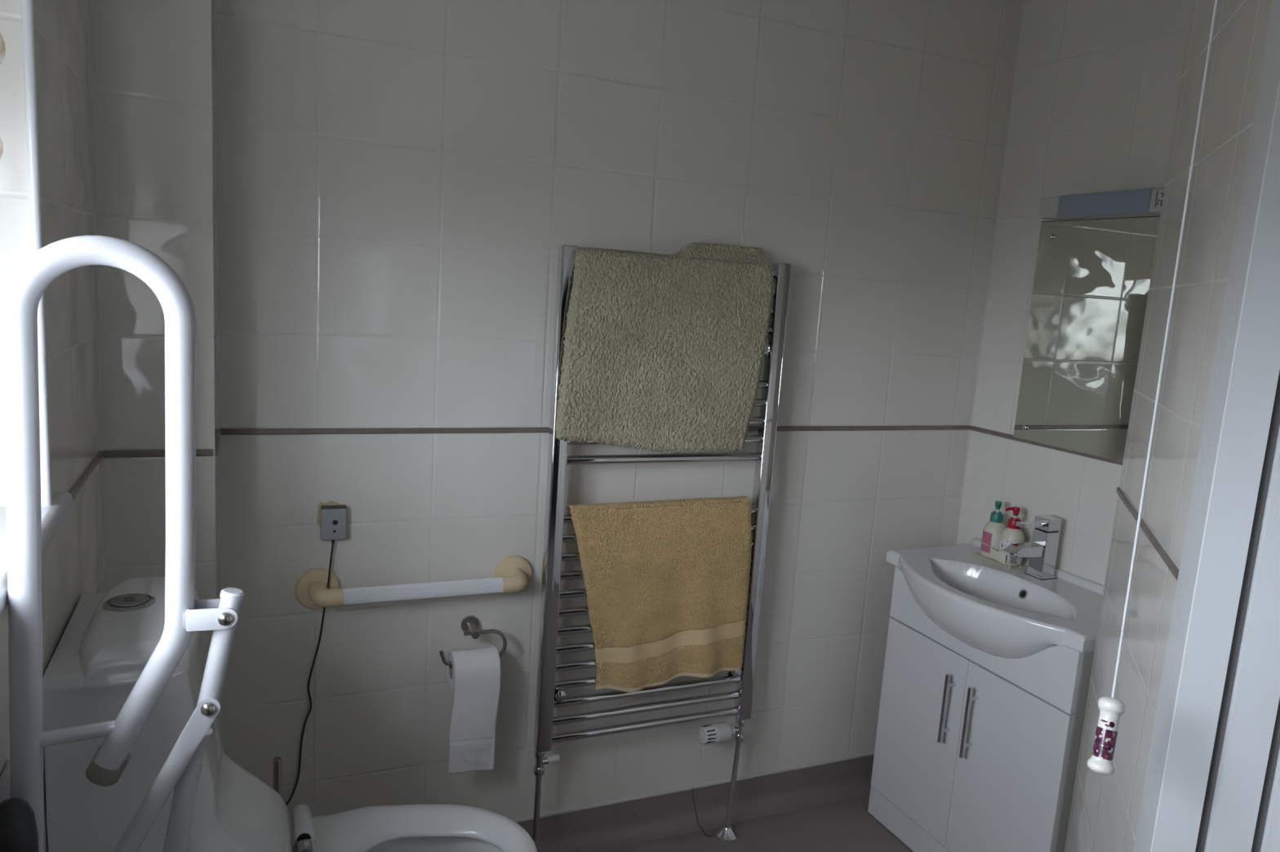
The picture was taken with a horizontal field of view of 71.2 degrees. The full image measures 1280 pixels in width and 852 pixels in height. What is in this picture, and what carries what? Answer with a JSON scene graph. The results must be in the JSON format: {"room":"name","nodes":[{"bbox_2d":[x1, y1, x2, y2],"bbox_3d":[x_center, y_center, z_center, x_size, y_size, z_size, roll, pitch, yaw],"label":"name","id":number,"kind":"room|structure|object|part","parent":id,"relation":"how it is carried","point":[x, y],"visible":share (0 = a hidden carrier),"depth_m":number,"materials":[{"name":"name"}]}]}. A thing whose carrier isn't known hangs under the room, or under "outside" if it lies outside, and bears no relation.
{"room":"accessible bathroom","nodes":[
{"label":"accessible bathroom","id":0,"kind":"room"},
{"bbox_2d":[0,0,103,851],"bbox_3d":[-0.636,0.171,0.444,0.348,2.360,2.750,0,10,-24],"label":"wall","id":1,"kind":"structure","parent":0,"point":[72,562],"depth_m":1.22,"materials":[{"name":"tile"}]},
{"bbox_2d":[21,0,52,506],"bbox_3d":[-0.724,-0.355,1.065,0.012,0.925,0.012,0,10,-24],"label":"trim","id":2,"kind":"structure","parent":1,"relation":"attached to","point":[27,6],"depth_m":1.07,"materials":[{"name":"white plastic"}]},
{"bbox_2d":[68,450,102,498],"bbox_3d":[-0.865,0.081,1.392,0.005,0.012,0.381,0,10,-24],"label":"trim","id":3,"kind":"structure","parent":1,"relation":"attached to","point":[77,486],"depth_m":1.40,"materials":[{"name":"brown tile"}]},
{"bbox_2d":[86,0,106,592],"bbox_3d":[-0.938,-0.072,1.547,0.008,2.260,0.008,0,10,-24],"label":"trim","id":4,"kind":"structure","parent":1,"relation":"attached to","point":[87,1],"depth_m":1.52,"materials":[{"name":"grey plastic"}]},
{"bbox_2d":[0,235,244,851],"bbox_3d":[-0.546,0.018,0.548,0.557,1.320,1.375,0,10,-24],"label":"grab rail","id":5,"kind":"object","parent":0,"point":[54,516],"depth_m":0.89,"materials":[{"name":"white plastic"}]},
{"bbox_3d":[-0.639,0.489,0.918,0.030,0.265,0.110,0,10,-24],"label":"wall plate","id":6,"kind":"part","parent":5,"relation":"part of","materials":[{"name":"grey"}]},
{"bbox_3d":[-0.527,0.221,0.911,0.229,0.812,0.124,0,10,-24],"label":"drop down rail","id":7,"kind":"part","parent":5,"relation":"part of","materials":[{"name":"white metal"}]},
{"bbox_3d":[-0.450,0.242,0.957,0.045,0.124,0.022,0,10,-24],"label":"leg","id":8,"kind":"part","parent":5,"relation":"part of","materials":[{"name":"grey metal"}]},
{"bbox_2d":[89,0,220,738],"bbox_3d":[-0.902,-0.041,1.691,0.182,2.360,0.220,0,10,-24],"label":"wall","id":9,"kind":"structure","parent":0,"point":[153,61],"depth_m":1.55,"materials":[{"name":"tile"}]},
{"bbox_2d":[103,448,213,457],"bbox_3d":[-0.860,0.049,1.601,0.173,0.012,0.005,0,10,-24],"label":"trim","id":10,"kind":"structure","parent":9,"relation":"attached to","point":[199,452],"depth_m":1.59,"materials":[{"name":"brown tile"}]},
{"bbox_2d":[214,429,220,455],"bbox_3d":[-0.821,0.030,1.738,0.005,0.012,0.216,0,10,-24],"label":"trim","id":11,"kind":"structure","parent":9,"relation":"attached to","point":[217,442],"depth_m":1.70,"materials":[{"name":"brown tile"}]},
{"bbox_2d":[216,0,1022,846],"bbox_3d":[-0.116,-0.071,2.214,2.700,2.360,0.100,0,10,-24],"label":"wall","id":12,"kind":"structure","parent":0,"point":[402,184],"depth_m":2.09,"materials":[{"name":"tile"}]},
{"bbox_2d":[213,0,222,745],"bbox_3d":[-0.860,-0.109,1.819,0.008,2.260,0.008,0,10,-24],"label":"trim","id":13,"kind":"structure","parent":12,"relation":"attached to","point":[215,1],"depth_m":1.80,"materials":[{"name":"grey"}]},
{"bbox_2d":[285,501,346,805],"bbox_3d":[-0.754,0.631,1.985,0.186,0.942,0.029,-1,10,-27],"label":"sensor box","id":14,"kind":"object","parent":12,"relation":"attached to","point":[331,520],"visible":0.93,"depth_m":1.95,"materials":[{"name":"grey plastic"}]},
{"bbox_2d":[294,555,532,609],"bbox_3d":[-0.491,0.363,2.021,0.536,0.093,0.091,0,10,-24],"label":"grab rail","id":15,"kind":"object","parent":12,"relation":"attached to","point":[513,574],"visible":1,"depth_m":1.97,"materials":[{"name":"white plastic"}]},
{"bbox_2d":[439,615,506,666],"bbox_3d":[-0.396,0.502,2.101,0.159,0.095,0.068,0,10,-24],"label":"paper holder","id":16,"kind":"object","parent":12,"relation":"attached to","point":[470,624],"visible":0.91,"depth_m":2.10,"materials":[{"name":"silver metal"}]},
{"bbox_3d":[-0.391,0.478,2.095,0.019,0.021,0.061,0,10,-24],"label":"post","id":17,"kind":"part","parent":16,"relation":"part of","materials":[{"name":"silver metal"}]},
{"bbox_2d":[446,645,500,774],"bbox_3d":[-0.399,0.662,2.100,0.115,0.293,0.094,0,10,-24],"label":"toilet roll","id":18,"kind":"object","parent":16,"relation":"hanging from","point":[474,673],"visible":1,"depth_m":2.06,"materials":[{"name":"white paper"}]},
{"bbox_2d":[221,425,969,435],"bbox_3d":[0.058,0.009,2.248,2.014,0.012,0.005,0,10,-24],"label":"trim","id":19,"kind":"structure","parent":12,"relation":"attached to","point":[366,430],"depth_m":2.02,"materials":[{"name":"tile"}]},
{"bbox_2d":[532,244,791,851],"bbox_3d":[0.027,0.352,2.235,0.617,1.537,0.117,0,10,-24],"label":"towel radiator","id":20,"kind":"object","parent":12,"relation":"attached to","point":[550,693],"visible":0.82,"depth_m":2.20,"materials":[{"name":"silver metal"}]},
{"bbox_2d":[565,496,751,692],"bbox_3d":[0.054,0.414,2.207,0.494,0.467,0.088,0,10,-24],"label":"towel","id":21,"kind":"object","parent":20,"relation":"hanging from","point":[666,582],"visible":1,"depth_m":2.19,"materials":[{"name":"beige fabric"}]},
{"bbox_2d":[555,242,773,453],"bbox_3d":[0.061,-0.184,2.112,0.542,0.505,0.075,0,10,-24],"label":"towel","id":22,"kind":"object","parent":20,"relation":"hanging from","point":[664,353],"visible":1,"depth_m":2.09,"materials":[{"name":"green fabric"}]},
{"bbox_2d":[511,751,874,851],"bbox_3d":[-0.002,1.051,2.392,2.026,0.108,0.046,0,10,-24],"label":"baseboard","id":23,"kind":"structure","parent":12,"relation":"attached to","point":[619,823],"depth_m":2.48,"materials":[{"name":"plastic"}]},
{"bbox_2d":[955,0,1023,544],"bbox_3d":[0.990,-0.116,2.644,0.007,2.260,0.007,0,10,-24],"label":"trim","id":24,"kind":"structure","parent":12,"relation":"attached to","point":[1022,2],"depth_m":2.59,"materials":[{"name":"grey plastic"}]},
{"bbox_2d":[597,794,913,851],"bbox_3d":[1.121,1.440,1.047,4.200,0.100,3.700,0,10,-24],"label":"floor","id":25,"kind":"structure","parent":0,"point":[846,825],"depth_m":2.45,"materials":[{"name":"plastic"}]},
{"bbox_2d":[273,756,281,796],"bbox_3d":[-0.778,0.911,1.917,0.094,0.428,0.094,0,10,-24],"label":"toilet brush","id":26,"kind":"object","parent":25,"relation":"on","point":[277,760],"visible":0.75,"depth_m":1.88,"materials":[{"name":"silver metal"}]},
{"bbox_2d":[43,576,537,851],"bbox_3d":[-0.505,0.726,1.444,0.699,0.975,0.404,0,10,-24],"label":"toilet","id":27,"kind":"object","parent":25,"relation":"on","point":[109,638],"visible":0.8,"depth_m":1.20,"materials":[{"name":"white ceramic"}]},
{"bbox_3d":[-0.716,0.276,1.266,0.169,0.048,0.324,0,10,-24],"label":"cistern lid","id":28,"kind":"part","parent":27,"relation":"part of","materials":[{"name":"white ceramic"}]},
{"bbox_3d":[-0.723,0.252,1.267,0.066,0.012,0.066,0,10,-24],"label":"flush plate","id":29,"kind":"part","parent":27,"relation":"part of","materials":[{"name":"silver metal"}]},
{"bbox_2d":[296,833,311,841],"bbox_3d":[-0.577,0.710,1.536,0.023,0.023,0.001,0,10,-24],"label":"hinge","id":30,"kind":"object","parent":27,"relation":"attached to","point":[300,837],"depth_m":1.53,"materials":[{"name":"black plastic"}]},
{"bbox_3d":[-0.360,0.745,1.512,0.381,0.026,0.400,0,10,-24],"label":"seat","id":31,"kind":"part","parent":27,"relation":"part of","materials":[{"name":"white plastic"}]},
{"bbox_2d":[692,789,713,836],"bbox_3d":[0.165,1.056,2.438,0.085,0.106,0.021,11,12,40],"label":"wire","id":32,"kind":"object","parent":25,"relation":"on","point":[692,789],"visible":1,"depth_m":2.44,"materials":[{"name":"grey"}]},
{"bbox_2d":[867,566,1094,851],"bbox_3d":[0.936,0.802,2.319,0.358,0.742,0.603,0,10,-24],"label":"vanity unit","id":33,"kind":"object","parent":25,"relation":"on","point":[975,750],"visible":0.71,"depth_m":2.21,"materials":[{"name":"grey"}]},
{"bbox_3d":[0.748,0.809,2.404,0.016,0.507,0.301,0,10,-24],"label":"door","id":34,"kind":"part","parent":33,"relation":"part of","materials":[{"name":"white"}]},
{"bbox_3d":[0.779,0.715,2.272,0.033,0.183,0.012,0,10,-24],"label":"handle","id":35,"kind":"part","parent":33,"relation":"part of","materials":[{"name":"silver metal"}]},
{"bbox_3d":[0.810,0.728,2.202,0.033,0.183,0.012,0,10,-24],"label":"handle","id":36,"kind":"part","parent":33,"relation":"part of","materials":[{"name":"silver metal"}]},
{"bbox_3d":[0.830,0.508,2.217,0.016,0.145,0.603,0,10,-24],"label":"fascia panel","id":37,"kind":"part","parent":33,"relation":"part of","materials":[{"name":"white"}]},
{"bbox_2d":[885,537,1104,658],"bbox_3d":[0.927,0.465,2.278,0.414,0.166,0.654,0,10,-24],"label":"basin","id":38,"kind":"object","parent":33,"relation":"in","point":[995,610],"visible":0.86,"depth_m":2.22,"materials":[{"name":"white ceramic"}]},
{"bbox_2d":[971,538,1028,568],"bbox_3d":[0.996,0.350,2.468,0.079,0.044,0.140,0,10,-24],"label":"wire rack","id":39,"kind":"object","parent":38,"relation":"on","point":[995,555],"visible":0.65,"depth_m":2.43,"materials":[{"name":"silver"}]},
{"bbox_2d":[980,500,1005,557],"bbox_3d":[0.989,0.285,2.489,0.062,0.156,0.062,0,10,-24],"label":"soap bottle","id":40,"kind":"object","parent":39,"relation":"in","point":[993,530],"visible":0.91,"depth_m":2.47,"materials":[{"name":"beige plastic"}]},
{"bbox_3d":[0.971,0.352,2.428,0.001,0.024,0.055,0,10,-24],"label":"name plate","id":41,"kind":"part","parent":39,"relation":"part of","materials":[{"name":"beige"}]},
{"bbox_2d":[998,506,1024,565],"bbox_3d":[1.013,0.296,2.430,0.062,0.156,0.062,0,10,-24],"label":"soap bottle","id":42,"kind":"object","parent":39,"relation":"in","point":[1012,534],"visible":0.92,"depth_m":2.41,"materials":[{"name":"beige plastic"}]},
{"bbox_2d":[1003,515,1062,580],"bbox_3d":[1.016,0.316,2.323,0.153,0.160,0.058,0,10,-24],"label":"mixer tap","id":43,"kind":"object","parent":38,"relation":"on","point":[1042,552],"visible":1,"depth_m":2.32,"materials":[{"name":"silver metal"}]},
{"bbox_3d":[0.992,0.322,2.314,0.103,0.031,0.038,0,10,-24],"label":"spout","id":44,"kind":"part","parent":43,"relation":"part of","materials":[{"name":"silver metal"}]},
{"bbox_3d":[1.008,0.254,2.308,0.076,0.010,0.028,0,10,-24],"label":"lever","id":45,"kind":"part","parent":43,"relation":"part of","materials":[{"name":"silver metal"}]},
{"bbox_3d":[0.869,0.859,2.132,0.016,0.507,0.301,0,10,-24],"label":"door","id":46,"kind":"part","parent":33,"relation":"part of","materials":[{"name":"white"}]},
{"bbox_2d":[956,0,1192,585],"bbox_3d":[1.205,0.004,2.286,0.100,2.360,0.857,0,10,-24],"label":"wall","id":47,"kind":"structure","parent":0,"point":[1096,83],"depth_m":2.36,"materials":[{"name":"tile"}]},
{"bbox_2d":[969,426,1123,465],"bbox_3d":[1.132,0.068,2.322,0.005,0.012,0.746,0,10,-24],"label":"trim","id":48,"kind":"structure","parent":47,"relation":"attached to","point":[971,428],"depth_m":2.43,"materials":[{"name":"brown metal"}]},
{"bbox_2d":[1013,215,1159,462],"bbox_3d":[1.146,-0.226,2.276,0.013,0.594,0.414,0,10,-24],"label":"wall mirror","id":49,"kind":"object","parent":47,"relation":"attached to","point":[1091,282],"visible":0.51,"depth_m":2.29,"materials":[{"name":"clear glass"}]},
{"bbox_2d":[1039,188,1164,220],"bbox_3d":[1.162,-0.540,2.178,0.061,0.054,0.425,0,10,-24],"label":"light","id":50,"kind":"object","parent":47,"relation":"attached to","point":[1148,202],"visible":0.66,"depth_m":2.18,"materials":[{"name":"grey plastic"}]},
{"bbox_2d":[1057,188,1153,217],"bbox_3d":[1.140,-0.544,2.191,0.031,0.054,0.257,0,10,-24],"label":"diffuser","id":51,"kind":"object","parent":50,"relation":"attached to","point":[1137,202],"depth_m":2.17,"materials":[{"name":"blue"}]},
{"bbox_2d":[1155,189,1164,208],"bbox_3d":[1.204,-0.514,2.022,0.004,0.043,0.078,0,10,-24],"label":"socket","id":52,"kind":"object","parent":50,"relation":"attached to","point":[1158,193],"depth_m":2.05,"materials":[{"name":"white plastic"}]},
{"bbox_2d":[1064,0,1272,851],"bbox_3d":[0.557,0.227,0.585,0.100,2.360,2.672,7,9,20],"label":"wall","id":53,"kind":"structure","parent":0,"point":[1104,811],"depth_m":1.45,"materials":[{"name":"tile"}]},
{"bbox_2d":[1115,487,1178,580],"bbox_3d":[0.857,0.175,1.516,0.005,0.012,0.714,7,9,20],"label":"trim","id":54,"kind":"structure","parent":53,"relation":"attached to","point":[1157,546],"depth_m":1.45,"materials":[{"name":"brown metal"}]},
{"bbox_2d":[1133,0,1279,851],"bbox_3d":[0.664,0.337,0.672,0.865,2.130,0.934,0,10,-24],"label":"door","id":55,"kind":"structure","parent":53,"relation":"in","point":[1212,779],"depth_m":1.09,"materials":[{"name":"white paint"}]},
{"bbox_3d":[1.281,-0.986,0.669,4.200,0.100,3.700,0,10,-24],"label":"ceiling","id":56,"kind":"structure","parent":0,"visible":0},
{"bbox_2d":[1086,0,1217,775],"bbox_3d":[0.623,-0.301,0.997,0.080,1.438,0.126,5,9,6],"label":"pull cord","id":57,"kind":"object","parent":56,"relation":"hanging from","point":[1111,708],"visible":1,"depth_m":1.05,"materials":[{"name":"white fabric"}]}
]}

